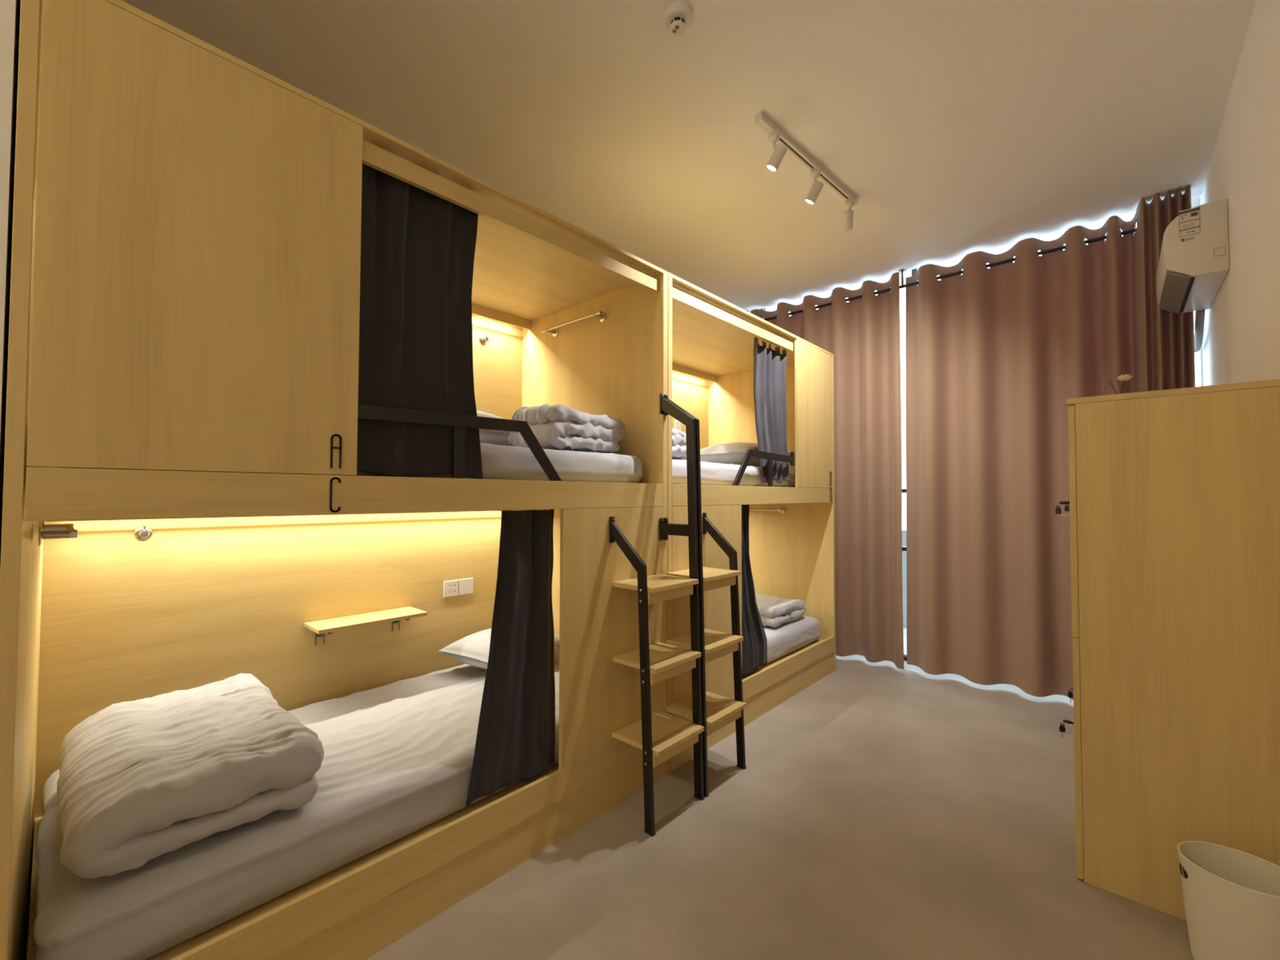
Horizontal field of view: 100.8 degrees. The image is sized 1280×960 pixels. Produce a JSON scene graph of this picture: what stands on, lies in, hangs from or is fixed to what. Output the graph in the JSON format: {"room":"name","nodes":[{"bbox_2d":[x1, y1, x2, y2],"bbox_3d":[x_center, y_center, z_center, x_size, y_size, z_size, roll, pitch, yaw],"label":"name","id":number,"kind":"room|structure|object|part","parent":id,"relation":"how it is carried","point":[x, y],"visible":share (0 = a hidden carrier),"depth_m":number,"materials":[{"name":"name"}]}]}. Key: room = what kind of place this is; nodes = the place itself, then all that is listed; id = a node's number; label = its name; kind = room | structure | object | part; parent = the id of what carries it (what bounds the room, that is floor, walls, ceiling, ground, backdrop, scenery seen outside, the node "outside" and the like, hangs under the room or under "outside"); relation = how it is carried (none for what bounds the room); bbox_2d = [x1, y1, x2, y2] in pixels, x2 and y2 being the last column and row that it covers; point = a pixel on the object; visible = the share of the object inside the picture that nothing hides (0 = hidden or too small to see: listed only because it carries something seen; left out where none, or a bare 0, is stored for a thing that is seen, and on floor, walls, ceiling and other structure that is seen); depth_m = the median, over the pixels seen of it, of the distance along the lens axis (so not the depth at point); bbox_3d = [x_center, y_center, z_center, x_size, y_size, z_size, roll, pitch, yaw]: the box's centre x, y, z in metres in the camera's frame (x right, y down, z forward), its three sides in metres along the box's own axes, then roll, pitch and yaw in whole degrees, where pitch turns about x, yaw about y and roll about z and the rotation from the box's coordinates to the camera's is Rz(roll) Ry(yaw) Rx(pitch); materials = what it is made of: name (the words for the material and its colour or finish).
{"room":"dormitory","nodes":[
{"label":"dormitory","id":0,"kind":"room"},
{"bbox_2d":[0,0,20,565],"bbox_3d":[-2.304,-0.186,0.759,1.280,3.000,1.830,-1,-2,42],"label":"wall","id":1,"kind":"structure","parent":0,"point":[10,10],"depth_m":1.02,"materials":[{"name":"paint"}]},
{"bbox_2d":[23,654,1194,959],"bbox_3d":[-0.015,1.407,1.703,3.402,0.120,6.670,-1,-2,42],"label":"floor","id":2,"kind":"structure","parent":0,"point":[879,811],"depth_m":1.90,"materials":[{"name":"beige concrete"}]},
{"bbox_2d":[0,0,667,959],"bbox_3d":[-0.962,0.175,2.127,1.138,2.360,2.002,-1,-2,42],"label":"bunk bed","id":3,"kind":"object","parent":2,"relation":"on","point":[184,293],"visible":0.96,"depth_m":1.47,"materials":[{"name":"brown wood"}]},
{"bbox_3d":[-1.613,0.162,1.397,1.120,2.343,0.046,-1,-2,42],"label":"panel","id":4,"kind":"part","parent":3,"relation":"part of","materials":[{"name":"brown wood"}]},
{"bbox_2d":[38,520,77,545],"bbox_3d":[-1.611,0.140,1.466,0.480,0.052,0.066,-1,-2,42],"label":"towel bar","id":5,"kind":"object","parent":3,"relation":"attached to","point":[46,531],"visible":0.99,"depth_m":1.33,"materials":[{"name":"metal"}]},
{"bbox_3d":[-1.754,0.143,1.599,0.021,0.021,0.060,-1,-2,42],"label":"bar post","id":6,"kind":"part","parent":5,"relation":"part of","materials":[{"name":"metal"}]},
{"bbox_3d":[-1.464,0.137,1.338,0.021,0.021,0.060,-1,-2,42],"label":"bar post","id":7,"kind":"part","parent":5,"relation":"part of","materials":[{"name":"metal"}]},
{"bbox_2d":[134,525,151,539],"bbox_3d":[-1.832,0.196,1.957,0.042,0.053,0.048,-1,-2,42],"label":"coat hook","id":8,"kind":"object","parent":3,"relation":"attached to","point":[141,533],"visible":1,"depth_m":1.95,"materials":[{"name":"metal"}]},
{"bbox_3d":[-1.829,0.198,1.955,0.037,0.030,0.030,-1,-2,42],"label":"knob","id":9,"kind":"part","parent":8,"relation":"part of","materials":[{"name":"metal"}]},
{"bbox_3d":[-0.996,-0.515,1.273,0.018,0.990,0.602,-1,-2,42],"label":"panel","id":10,"kind":"part","parent":3,"relation":"part of","materials":[{"name":"brown wood"}]},
{"bbox_3d":[-1.380,0.692,2.489,0.014,1.344,2.002,-1,-2,42],"label":"panel","id":11,"kind":"part","parent":3,"relation":"part of","materials":[{"name":"brown wood"}]},
{"bbox_3d":[-1.377,-0.480,2.521,0.014,0.998,2.002,-1,-2,42],"label":"panel","id":12,"kind":"part","parent":3,"relation":"part of","materials":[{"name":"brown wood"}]},
{"bbox_2d":[33,660,559,959],"bbox_3d":[-0.976,1.042,2.122,1.040,0.189,1.907,-1,-2,42],"label":"mattress","id":13,"kind":"object","parent":3,"relation":"on","point":[397,760],"visible":0.55,"depth_m":1.48,"materials":[{"name":"grey fabric"}]},
{"bbox_2d":[56,673,324,879],"bbox_3d":[-1.357,0.821,1.593,0.803,0.217,0.543,-1,-2,42],"label":"duvet","id":14,"kind":"object","parent":13,"relation":"on","point":[140,781],"visible":1,"depth_m":1.41,"materials":[{"name":"grey fabric"}]},
{"bbox_2d":[439,628,559,669],"bbox_3d":[-0.702,0.877,2.791,0.460,0.174,0.500,-1,-2,33],"label":"pillow","id":15,"kind":"object","parent":13,"relation":"on","point":[473,650],"visible":0.33,"depth_m":2.65,"materials":[{"name":"grey fabric"}]},
{"bbox_3d":[-0.550,0.049,1.755,0.018,0.105,1.940,-1,-2,42],"label":"deck rail","id":16,"kind":"part","parent":3,"relation":"part of","materials":[{"name":"brown wood"}]},
{"bbox_2d":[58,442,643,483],"bbox_3d":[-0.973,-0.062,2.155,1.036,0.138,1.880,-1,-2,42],"label":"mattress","id":17,"kind":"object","parent":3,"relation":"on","point":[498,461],"visible":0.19,"depth_m":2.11,"materials":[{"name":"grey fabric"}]},
{"bbox_2d":[476,410,511,445],"bbox_3d":[-0.911,-0.249,2.542,0.440,0.219,0.660,-1,-2,42],"label":"pillow","id":18,"kind":"object","parent":17,"relation":"on","point":[486,436],"visible":0.09,"depth_m":2.50,"materials":[{"name":"grey fabric"}]},
{"bbox_2d":[508,404,626,453],"bbox_3d":[-0.340,-0.228,2.534,0.400,0.227,0.483,-1,-2,42],"label":"duvet","id":19,"kind":"object","parent":17,"relation":"on","point":[559,427],"visible":0.84,"depth_m":2.38,"materials":[{"name":"grey fabric"}]},
{"bbox_2d":[303,606,427,645],"bbox_3d":[-1.262,0.693,2.462,0.194,0.111,0.473,-1,-2,42],"label":"wall shelf","id":20,"kind":"object","parent":3,"relation":"attached to","point":[329,626],"visible":1,"depth_m":2.42,"materials":[{"name":"brown wood"}]},
{"bbox_3d":[-0.553,1.143,1.725,0.018,0.107,1.940,-1,-2,42],"label":"rail","id":21,"kind":"part","parent":3,"relation":"part of","materials":[{"name":"brown wood"}]},
{"bbox_2d":[356,164,483,479],"bbox_3d":[-0.713,-0.491,1.695,0.077,0.977,0.445,-1,-2,42],"label":"curtain","id":22,"kind":"object","parent":3,"relation":"hanging from","point":[418,246],"visible":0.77,"depth_m":1.69,"materials":[{"name":"grey fabric"}]},
{"bbox_2d":[443,579,458,597],"bbox_3d":[-1.024,0.588,2.868,0.008,0.086,0.086,-1,-2,42],"label":"wall socket","id":23,"kind":"object","parent":3,"relation":"attached to","point":[451,588],"visible":1,"depth_m":2.87,"materials":[{"name":"white plastic"}]},
{"bbox_3d":[-0.594,-0.093,1.736,0.012,0.175,0.040,-1,-2,42],"label":"rail post","id":24,"kind":"part","parent":3,"relation":"part of","materials":[{"name":"black metal"}]},
{"bbox_3d":[-0.557,-0.112,1.778,0.014,0.215,0.747,-1,-2,42],"label":"safety rail","id":25,"kind":"part","parent":3,"relation":"part of","materials":[{"name":"black metal"}]},
{"bbox_2d":[458,577,473,595],"bbox_3d":[-0.964,0.589,2.935,0.008,0.086,0.086,-1,-2,42],"label":"blank plate","id":26,"kind":"object","parent":3,"relation":"attached to","point":[465,586],"visible":1,"depth_m":2.93,"materials":[{"name":"white plastic"}]},
{"bbox_2d":[479,333,488,343],"bbox_3d":[-0.886,-0.808,3.029,0.042,0.053,0.048,-1,-2,42],"label":"coat hook","id":27,"kind":"object","parent":3,"relation":"attached to","point":[483,340],"visible":1,"depth_m":3.03,"materials":[{"name":"metal"}]},
{"bbox_3d":[-0.898,-0.805,3.041,0.008,0.048,0.048,-1,-2,42],"label":"plate","id":28,"kind":"part","parent":27,"relation":"part of","materials":[{"name":"metal"}]},
{"bbox_3d":[-0.884,-0.805,3.027,0.037,0.030,0.030,-1,-2,42],"label":"knob","id":29,"kind":"part","parent":27,"relation":"part of","materials":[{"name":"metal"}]},
{"bbox_2d":[465,508,555,806],"bbox_3d":[-0.454,0.598,1.923,0.060,0.995,0.392,-1,-2,42],"label":"curtain","id":30,"kind":"object","parent":3,"relation":"hanging from","point":[515,740],"visible":1,"depth_m":1.93,"materials":[{"name":"grey fabric"}]},
{"bbox_2d":[541,311,606,337],"bbox_3d":[-0.361,-0.848,2.875,0.480,0.052,0.066,-1,-2,42],"label":"towel bar","id":31,"kind":"object","parent":3,"relation":"attached to","point":[602,316],"visible":1,"depth_m":2.82,"materials":[{"name":"metal"}]},
{"bbox_3d":[-0.507,-0.845,3.004,0.021,0.021,0.060,-1,-2,42],"label":"bar post","id":32,"kind":"part","parent":31,"relation":"part of","materials":[{"name":"metal"}]},
{"bbox_3d":[-0.218,-0.851,2.743,0.021,0.021,0.060,-1,-2,42],"label":"bar post","id":33,"kind":"part","parent":31,"relation":"part of","materials":[{"name":"metal"}]},
{"bbox_3d":[-0.297,0.205,2.853,1.120,2.343,0.032,-1,-2,42],"label":"panel","id":34,"kind":"part","parent":3,"relation":"part of","materials":[{"name":"brown wood"}]},
{"bbox_3d":[-0.101,0.611,2.239,0.018,0.987,0.596,-1,-2,42],"label":"panel","id":35,"kind":"part","parent":3,"relation":"part of","materials":[{"name":"brown wood"}]},
{"bbox_2d":[608,393,704,836],"bbox_3d":[0.080,0.477,2.240,0.251,1.768,0.348,-1,-2,42],"label":"ladder","id":36,"kind":"object","parent":2,"relation":"on","point":[660,735],"visible":1,"depth_m":2.20,"materials":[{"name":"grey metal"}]},
{"bbox_2d":[663,394,746,797],"bbox_3d":[0.314,0.485,2.499,0.251,1.768,0.338,-1,-2,42],"label":"ladder","id":37,"kind":"object","parent":2,"relation":"on","point":[718,711],"visible":0.85,"depth_m":2.46,"materials":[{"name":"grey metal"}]},
{"bbox_2d":[666,271,835,774],"bbox_3d":[0.374,0.220,3.606,1.138,2.360,1.978,-1,-2,42],"label":"bunk bed","id":38,"kind":"object","parent":2,"relation":"on","point":[711,338],"visible":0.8,"depth_m":3.66,"materials":[{"name":"brown wood"}]},
{"bbox_3d":[-0.274,0.206,2.879,1.120,2.343,0.031,-1,-2,42],"label":"panel","id":39,"kind":"part","parent":38,"relation":"part of","materials":[{"name":"brown wood"}]},
{"bbox_2d":[674,420,681,431],"bbox_3d":[0.313,-0.448,4.374,0.008,0.086,0.086,-1,-2,42],"label":"wall socket","id":40,"kind":"object","parent":38,"relation":"attached to","point":[677,424],"visible":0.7,"depth_m":4.37,"materials":[{"name":"white plastic"}]},
{"bbox_3d":[-0.041,-0.435,4.000,0.014,0.998,1.978,-1,-2,42],"label":"panel","id":41,"kind":"part","parent":38,"relation":"part of","materials":[{"name":"brown wood"}]},
{"bbox_3d":[0.354,0.626,2.743,0.018,0.987,0.624,-1,-2,42],"label":"panel","id":42,"kind":"part","parent":38,"relation":"part of","materials":[{"name":"brown wood"}]},
{"bbox_2d":[671,459,815,488],"bbox_3d":[0.358,-0.018,3.631,1.032,0.139,1.875,-1,-2,42],"label":"mattress","id":43,"kind":"object","parent":38,"relation":"on","point":[711,473],"visible":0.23,"depth_m":3.00,"materials":[{"name":"grey fabric"}]},
{"bbox_2d":[671,428,686,459],"bbox_3d":[0.013,-0.215,2.963,0.479,0.212,0.413,-1,-2,42],"label":"duvet","id":44,"kind":"object","parent":43,"relation":"on","point":[678,437],"visible":0.08,"depth_m":2.85,"materials":[{"name":"grey fabric"}]},
{"bbox_2d":[700,442,795,466],"bbox_3d":[0.779,-0.177,3.965,0.500,0.194,0.720,-1,-2,42],"label":"pillow","id":45,"kind":"object","parent":43,"relation":"on","point":[734,453],"visible":0.48,"depth_m":3.71,"materials":[{"name":"grey fabric"}]},
{"bbox_3d":[0.788,0.093,3.236,0.018,0.105,1.914,-1,-2,42],"label":"deck rail","id":46,"kind":"part","parent":38,"relation":"part of","materials":[{"name":"brown wood"}]},
{"bbox_2d":[741,504,767,675],"bbox_3d":[0.646,0.635,3.134,0.056,0.997,0.384,-1,-2,42],"label":"curtain","id":47,"kind":"object","parent":38,"relation":"hanging from","point":[754,644],"visible":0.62,"depth_m":3.12,"materials":[{"name":"grey fabric"}]},
{"bbox_3d":[0.785,1.188,3.206,0.018,0.107,1.914,-1,-2,42],"label":"rail","id":48,"kind":"part","parent":38,"relation":"part of","materials":[{"name":"brown wood"}]},
{"bbox_3d":[0.771,-0.068,3.248,0.014,0.215,0.747,-1,-2,42],"label":"safety rail","id":49,"kind":"part","parent":38,"relation":"part of","materials":[{"name":"black metal"}]},
{"bbox_2d":[749,506,785,513],"bbox_3d":[0.966,0.241,4.319,0.480,0.052,0.066,-1,-2,42],"label":"towel bar","id":50,"kind":"object","parent":38,"relation":"attached to","point":[781,509],"visible":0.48,"depth_m":4.21,"materials":[{"name":"metal"}]},
{"bbox_3d":[0.808,-0.046,3.289,0.012,0.175,0.040,-1,-2,42],"label":"rail post","id":51,"kind":"part","parent":38,"relation":"part of","materials":[{"name":"black metal"}]},
{"bbox_2d":[753,336,789,483],"bbox_3d":[0.851,-0.453,3.423,0.076,0.947,0.425,-1,-2,42],"label":"curtain","id":52,"kind":"object","parent":38,"relation":"hanging from","point":[769,365],"visible":0.94,"depth_m":3.39,"materials":[{"name":"grey fabric"}]},
{"bbox_3d":[1.031,0.250,4.324,1.120,2.343,0.030,-1,-2,42],"label":"panel","id":53,"kind":"part","parent":38,"relation":"part of","materials":[{"name":"brown wood"}]},
{"bbox_2d":[756,615,819,668],"bbox_3d":[0.356,1.093,3.601,1.031,0.175,1.882,-1,-2,42],"label":"mattress","id":54,"kind":"object","parent":38,"relation":"on","point":[785,638],"visible":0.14,"depth_m":3.62,"materials":[{"name":"grey fabric"}]},
{"bbox_2d":[755,593,805,627],"bbox_3d":[0.899,0.942,3.901,0.499,0.142,0.526,-1,-2,42],"label":"duvet","id":55,"kind":"object","parent":54,"relation":"on","point":[774,611],"visible":0.63,"depth_m":3.72,"materials":[{"name":"grey fabric"}]},
{"bbox_3d":[1.235,-0.441,3.744,0.018,0.990,0.586,-1,-2,42],"label":"panel","id":56,"kind":"part","parent":38,"relation":"part of","materials":[{"name":"brown wood"}]},
{"bbox_2d":[1055,378,1279,920],"bbox_3d":[2.087,0.546,2.149,0.546,1.637,1.301,-1,-2,42],"label":"locker","id":57,"kind":"object","parent":2,"relation":"on","point":[1174,502],"visible":1,"depth_m":1.65,"materials":[{"name":"brown wood"}]},
{"bbox_3d":[1.636,0.145,1.984,0.018,0.796,0.431,-1,-2,42],"label":"door","id":58,"kind":"part","parent":57,"relation":"part of","materials":[{"name":"brown wood"}]},
{"bbox_3d":[1.634,0.950,1.962,0.018,0.806,0.431,-1,-2,42],"label":"door","id":59,"kind":"part","parent":57,"relation":"part of","materials":[{"name":"brown wood"}]},
{"bbox_2d":[1108,373,1133,394],"bbox_3d":[1.887,-0.344,2.080,0.070,0.138,0.046,-1,-2,42],"label":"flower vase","id":60,"kind":"object","parent":57,"relation":"on","point":[1126,377],"visible":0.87,"depth_m":2.07,"materials":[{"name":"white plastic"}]},
{"bbox_2d":[1177,840,1279,959],"bbox_3d":[1.613,1.192,1.419,0.249,0.303,0.216,-1,-2,42],"label":"waste bin","id":61,"kind":"object","parent":2,"relation":"on","point":[1231,896],"visible":1,"depth_m":1.41,"materials":[{"name":"beige plastic"}]},
{"bbox_2d":[121,0,1255,311],"bbox_3d":[-0.113,-1.705,1.669,3.402,0.100,6.350,-1,-2,42],"label":"ceiling","id":62,"kind":"structure","parent":0,"point":[955,128],"depth_m":2.30,"materials":[{"name":"paint"}]},
{"bbox_2d":[662,0,693,36],"bbox_3d":[0.134,-1.617,1.875,0.104,0.064,0.104,-1,-2,42],"label":"smoke detector","id":63,"kind":"object","parent":62,"relation":"attached to","point":[677,17],"visible":1,"depth_m":1.85,"materials":[{"name":"white plastic"}]},
{"bbox_2d":[755,112,857,231],"bbox_3d":[0.882,-1.522,2.706,0.097,0.204,0.985,-1,-2,44],"label":"track light","id":64,"kind":"object","parent":62,"relation":"attached to","point":[775,135],"visible":1,"depth_m":2.67,"materials":[{"name":"white plastic"}]},
{"bbox_3d":[0.630,-1.532,2.445,0.016,0.074,0.040,2,-2,-41],"label":"swivel arm","id":65,"kind":"part","parent":64,"relation":"part of","materials":[{"name":"white plastic"}]},
{"bbox_2d":[746,227,1137,320],"bbox_3d":[2.057,-1.519,3.943,2.931,0.134,0.040,-1,-2,42],"label":"curtain rod","id":66,"kind":"object","parent":62,"relation":"attached to","point":[1132,230],"visible":0.44,"depth_m":3.78,"materials":[{"name":"silver metal"}]},
{"bbox_2d":[750,271,903,669],"bbox_3d":[1.488,-0.073,4.413,1.318,2.961,0.119,-1,-2,42],"label":"window curtain","id":67,"kind":"object","parent":66,"relation":"hanging from","point":[862,335],"visible":0.54,"depth_m":4.14,"materials":[{"name":"brown fabric"}]},
{"bbox_2d":[905,184,1195,700],"bbox_3d":[2.538,-0.114,3.463,0.201,2.989,1.526,2,-2,-43],"label":"window curtain","id":68,"kind":"object","parent":66,"relation":"hanging from","point":[995,355],"visible":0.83,"depth_m":3.54,"materials":[{"name":"brown fabric"}]},
{"bbox_2d":[902,529,906,628],"bbox_3d":[3.052,1.070,4.961,7.000,1.150,0.100,-1,-2,42],"label":"window","id":69,"kind":"structure","parent":0,"point":[904,531],"depth_m":5.27,"materials":[{"name":"glass"}]},
{"bbox_2d":[902,627,906,654],"bbox_3d":[2.689,1.543,4.548,7.000,0.180,1.180,-1,-2,42],"label":"floor","id":70,"kind":"structure","parent":0,"point":[904,628],"depth_m":4.79,"materials":[{"name":"tile"}]},
{"bbox_2d":[749,195,1199,312],"bbox_3d":[2.110,-0.179,4.192,3.232,3.200,0.200,-1,-2,42],"label":"wall","id":71,"kind":"structure","parent":0,"point":[1195,200],"depth_m":3.08,"materials":[{"name":"paint"}]},
{"bbox_2d":[760,237,1035,660],"bbox_3d":[2.255,-0.166,4.108,2.900,3.170,0.070,-1,-2,42],"label":"window","id":72,"kind":"structure","parent":71,"relation":"in","point":[913,271],"depth_m":4.19,"materials":[{"name":"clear glass"}]},
{"bbox_2d":[1199,0,1279,386],"bbox_3d":[1.236,-0.276,0.725,0.120,3.200,6.520,-1,-2,42],"label":"wall","id":73,"kind":"structure","parent":0,"point":[1241,341],"depth_m":1.95,"materials":[{"name":"paint"}]},
{"bbox_2d":[1155,198,1229,352],"bbox_3d":[2.834,-0.987,2.754,0.202,0.475,1.003,-1,-2,42],"label":"air conditioner","id":74,"kind":"object","parent":73,"relation":"attached to","point":[1193,264],"visible":0.98,"depth_m":2.41,"materials":[{"name":"plastic"}]},
{"bbox_2d":[1178,206,1199,237],"bbox_3d":[2.486,-1.167,2.397,0.066,0.119,0.001,-1,-2,42],"label":"print","id":75,"kind":"object","parent":74,"relation":"attached to","point":[1188,219],"depth_m":2.40}
]}

